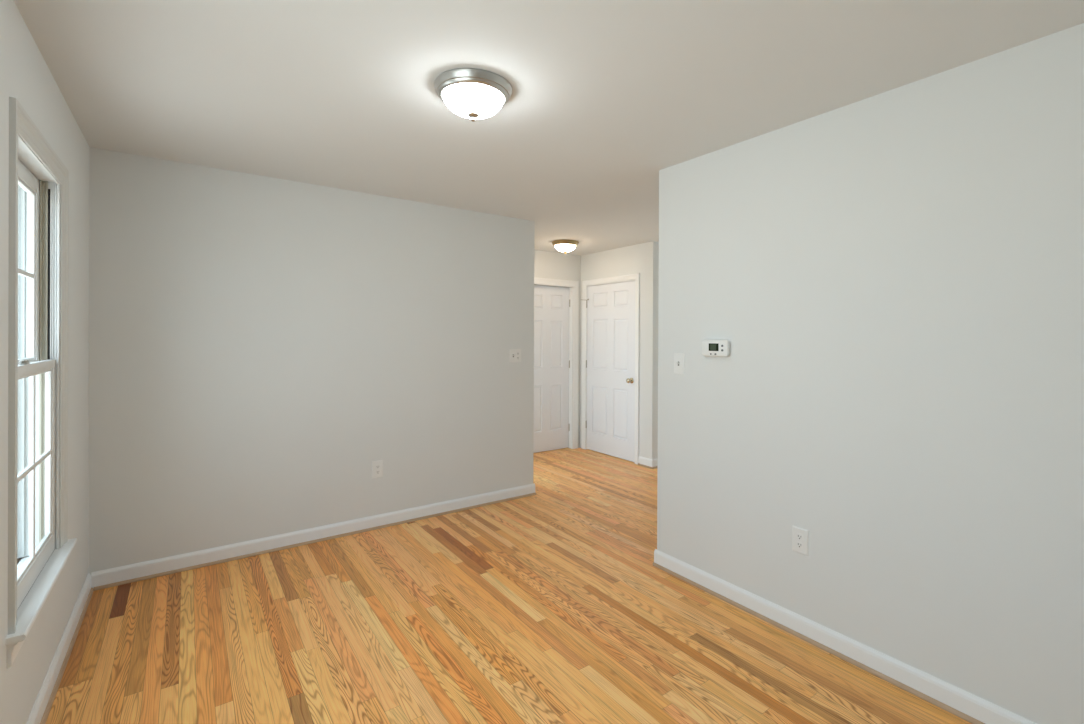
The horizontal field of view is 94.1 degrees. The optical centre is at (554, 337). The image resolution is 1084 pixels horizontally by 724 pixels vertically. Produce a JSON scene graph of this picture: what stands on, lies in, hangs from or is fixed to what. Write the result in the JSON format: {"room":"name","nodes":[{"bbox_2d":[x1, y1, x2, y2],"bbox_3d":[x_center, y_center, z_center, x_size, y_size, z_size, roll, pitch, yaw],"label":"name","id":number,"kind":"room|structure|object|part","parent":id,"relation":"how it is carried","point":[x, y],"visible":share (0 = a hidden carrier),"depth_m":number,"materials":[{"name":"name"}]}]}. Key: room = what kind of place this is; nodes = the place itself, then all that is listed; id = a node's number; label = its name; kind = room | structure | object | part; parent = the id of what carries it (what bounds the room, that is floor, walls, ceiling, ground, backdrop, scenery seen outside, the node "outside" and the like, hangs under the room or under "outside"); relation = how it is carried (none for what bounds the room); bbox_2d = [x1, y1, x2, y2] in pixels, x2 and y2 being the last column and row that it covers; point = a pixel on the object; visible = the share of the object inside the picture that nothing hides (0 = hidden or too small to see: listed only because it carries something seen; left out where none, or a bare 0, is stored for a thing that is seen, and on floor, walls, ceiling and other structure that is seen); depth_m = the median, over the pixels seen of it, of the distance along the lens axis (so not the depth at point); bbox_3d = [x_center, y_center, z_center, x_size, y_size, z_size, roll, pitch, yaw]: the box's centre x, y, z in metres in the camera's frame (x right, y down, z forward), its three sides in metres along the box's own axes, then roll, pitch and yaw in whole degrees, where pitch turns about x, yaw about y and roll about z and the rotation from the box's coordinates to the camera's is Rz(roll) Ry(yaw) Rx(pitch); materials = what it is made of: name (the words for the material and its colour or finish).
{"room":"empty living room","nodes":[
{"label":"empty living room","id":0,"kind":"room"},
{"bbox_2d":[0,0,88,723],"bbox_3d":[-1.143,0.185,0.686,0.170,2.440,5.284,0,0,-36],"label":"wall","id":1,"kind":"structure","parent":0,"point":[25,76],"depth_m":1.94,"materials":[{"name":"paint"}]},
{"bbox_2d":[5,97,76,668],"bbox_3d":[-1.977,0.132,1.805,0.283,1.721,0.896,0,0,-36],"label":"window","id":2,"kind":"structure","parent":1,"relation":"in","point":[38,178],"depth_m":2.07,"materials":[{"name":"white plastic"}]},
{"bbox_3d":[-2.015,0.126,1.777,0.108,1.568,0.694,0,0,-36],"label":"frame","id":3,"kind":"part","parent":2,"relation":"part of","materials":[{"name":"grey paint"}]},
{"bbox_3d":[-1.956,-0.259,1.818,0.030,0.778,0.679,0,0,-36],"label":"sash","id":4,"kind":"part","parent":2,"relation":"part of","materials":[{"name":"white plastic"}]},
{"bbox_3d":[-1.919,0.492,1.850,0.024,0.799,0.667,0,0,-36],"label":"sash","id":5,"kind":"part","parent":2,"relation":"part of","materials":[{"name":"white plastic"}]},
{"bbox_2d":[26,573,93,723],"bbox_3d":[-1.071,1.357,0.746,0.024,0.096,5.054,0,0,-36],"label":"baseboard","id":6,"kind":"structure","parent":1,"relation":"attached to","point":[41,709],"depth_m":2.10,"materials":[{"name":"white paint"}]},
{"bbox_2d":[88,147,534,573],"bbox_3d":[-1.410,0.176,3.690,2.941,2.440,0.115,0,0,-36],"label":"wall","id":7,"kind":"structure","parent":0,"point":[257,342],"depth_m":3.34,"materials":[{"name":"paint"}]},
{"bbox_2d":[91,483,535,590],"bbox_3d":[-1.365,1.348,3.645,2.941,0.096,0.024,0,0,-36],"label":"baseboard","id":8,"kind":"structure","parent":7,"relation":"attached to","point":[122,575],"depth_m":3.34,"materials":[{"name":"white paint"}]},
{"bbox_2d":[372,460,382,478],"bbox_3d":[-1.299,0.964,3.700,0.080,0.125,0.009,0,0,-36],"label":"wall outlet","id":9,"kind":"object","parent":7,"relation":"attached to","point":[377,466],"visible":1,"depth_m":3.70,"materials":[{"name":"white plastic"}]},
{"bbox_2d":[509,349,520,362],"bbox_3d":[-0.340,0.156,4.387,0.117,0.117,0.021,0,0,-36],"label":"light switch","id":10,"kind":"object","parent":7,"relation":"attached to","point":[515,354],"visible":1,"depth_m":4.39,"materials":[{"name":"white plastic"}]},
{"bbox_2d":[46,448,971,723],"bbox_3d":[1.030,1.488,3.596,7.119,0.160,7.411,0,0,-36],"label":"floor","id":11,"kind":"structure","parent":0,"point":[552,605],"depth_m":2.37,"materials":[{"name":"brown wood"}]},
{"bbox_2d":[14,0,1083,255],"bbox_3d":[1.043,-1.102,3.590,7.119,0.140,7.411,0,0,-36],"label":"ceiling","id":12,"kind":"structure","parent":0,"point":[607,96],"depth_m":2.01,"materials":[{"name":"paint"}]},
{"bbox_2d":[434,68,511,121],"bbox_3d":[-0.338,-0.964,2.091,0.320,0.141,0.320,0,0,-36],"label":"ceiling light","id":13,"kind":"object","parent":12,"relation":"attached to","point":[473,94],"visible":1,"depth_m":2.00,"materials":[{"name":"white glass"}]},
{"bbox_3d":[-0.338,-0.958,2.091,0.247,0.074,0.247,0,0,-36],"label":"lamp shade","id":14,"kind":"part","parent":13,"relation":"part of","materials":[{"name":"white glass"}]},
{"bbox_2d":[552,240,578,253],"bbox_3d":[0.112,-0.974,5.492,0.294,0.135,0.294,0,0,-36],"label":"ceiling light","id":15,"kind":"object","parent":12,"relation":"attached to","point":[564,246],"visible":1,"depth_m":5.40,"materials":[{"name":"white glass"}]},
{"bbox_3d":[0.112,-0.967,5.492,0.227,0.068,0.227,0,0,-36],"label":"lamp shade","id":16,"kind":"part","parent":15,"relation":"part of","materials":[{"name":"white glass"}]},
{"bbox_2d":[534,250,580,447],"bbox_3d":[-0.333,0.175,6.014,1.768,2.440,0.115,0,0,-36],"label":"wall","id":17,"kind":"structure","parent":0,"point":[551,265],"depth_m":6.26,"materials":[{"name":"paint"}]},
{"bbox_2d":[533,285,569,452],"bbox_3d":[-0.094,0.378,6.173,0.706,2.020,0.102,0,0,-36],"label":"door","id":18,"kind":"structure","parent":17,"relation":"in","point":[551,304],"depth_m":6.23,"materials":[{"name":"white paint"}]},
{"bbox_2d":[534,277,578,448],"bbox_3d":[-0.099,0.340,6.176,0.879,2.112,0.132,0,0,-36],"label":"trim","id":19,"kind":"structure","parent":17,"relation":"attached to","point":[573,286],"depth_m":6.36,"materials":[{"name":"white paint"}]},
{"bbox_2d":[580,241,658,458],"bbox_3d":[0.732,0.181,5.956,0.115,2.440,1.234,0,0,-36],"label":"wall","id":20,"kind":"structure","parent":0,"point":[643,258],"depth_m":5.52,"materials":[{"name":"paint"}]},
{"bbox_2d":[586,281,634,461],"bbox_3d":[0.619,0.377,5.986,0.112,2.031,0.886,0,0,-36],"label":"door","id":21,"kind":"structure","parent":20,"relation":"in","point":[610,362],"depth_m":5.95,"materials":[{"name":"white paint"}]},
{"bbox_3d":[0.835,0.482,5.667,0.069,0.064,0.064,0,0,-36],"label":"knob","id":22,"kind":"part","parent":21,"relation":"part of","materials":[{"name":"gold metal"}]},
{"bbox_2d":[582,273,639,464],"bbox_3d":[0.683,0.344,6.007,0.132,2.113,0.984,0,0,-36],"label":"trim","id":23,"kind":"structure","parent":20,"relation":"attached to","point":[633,277],"depth_m":5.87,"materials":[{"name":"white paint"}]},
{"bbox_2d":[638,456,652,468],"bbox_3d":[0.983,1.355,5.489,0.024,0.096,0.212,0,0,-36],"label":"baseboard","id":24,"kind":"structure","parent":20,"relation":"attached to","point":[642,461],"depth_m":5.49,"materials":[{"name":"white paint"}]},
{"bbox_2d":[657,23,1083,723],"bbox_3d":[1.698,0.196,1.763,0.115,2.440,3.444,0,0,-36],"label":"wall","id":25,"kind":"structure","parent":0,"point":[893,279],"depth_m":2.05,"materials":[{"name":"paint"}]},
{"bbox_2d":[674,353,683,374],"bbox_3d":[0.726,0.153,2.980,0.021,0.125,0.076,0,0,-36],"label":"light switch","id":26,"kind":"object","parent":25,"relation":"attached to","point":[678,357],"visible":1,"depth_m":2.98,"materials":[{"name":"white plastic"}]},
{"bbox_2d":[702,339,729,356],"bbox_3d":[0.879,0.057,2.762,0.032,0.094,0.170,0,0,-36],"label":"thermostat","id":27,"kind":"object","parent":25,"relation":"attached to","point":[710,347],"visible":1,"depth_m":2.74,"materials":[{"name":"white plastic"}]},
{"bbox_2d":[792,526,808,555],"bbox_3d":[1.161,0.962,2.392,0.009,0.119,0.076,0,0,-36],"label":"wall outlet","id":28,"kind":"object","parent":25,"relation":"attached to","point":[799,535],"visible":1,"depth_m":2.39,"materials":[{"name":"white plastic"}]},
{"bbox_2d":[796,541,802,548],"bbox_3d":[1.158,0.981,2.390,0.003,0.027,0.034,0,0,-36],"label":"socket","id":29,"kind":"object","parent":28,"relation":"attached to","point":[799,544],"depth_m":2.39,"materials":[{"name":"white plastic"}]},
{"bbox_2d":[796,533,802,539],"bbox_3d":[1.159,0.942,2.390,0.003,0.027,0.034,0,0,-36],"label":"socket","id":30,"kind":"object","parent":28,"relation":"attached to","point":[799,536],"depth_m":2.39,"materials":[{"name":"white plastic"}]},
{"bbox_2d":[653,549,1036,723],"bbox_3d":[1.632,1.368,1.730,0.024,0.096,3.457,0,0,-36],"label":"baseboard","id":31,"kind":"structure","parent":25,"relation":"attached to","point":[974,709],"depth_m":2.19,"materials":[{"name":"white paint"}]},
{"bbox_3d":[2.013,0.187,6.198,2.240,2.440,0.115,0,0,-36],"label":"wall","id":32,"kind":"structure","parent":0,"visible":0},
{"bbox_2d":[653,458,657,468],"bbox_3d":[1.996,1.359,6.107,2.368,0.096,0.024,0,0,-36],"label":"baseboard","id":33,"kind":"structure","parent":32,"relation":"attached to","point":[655,461],"depth_m":5.44,"materials":[{"name":"white paint"}]}
]}

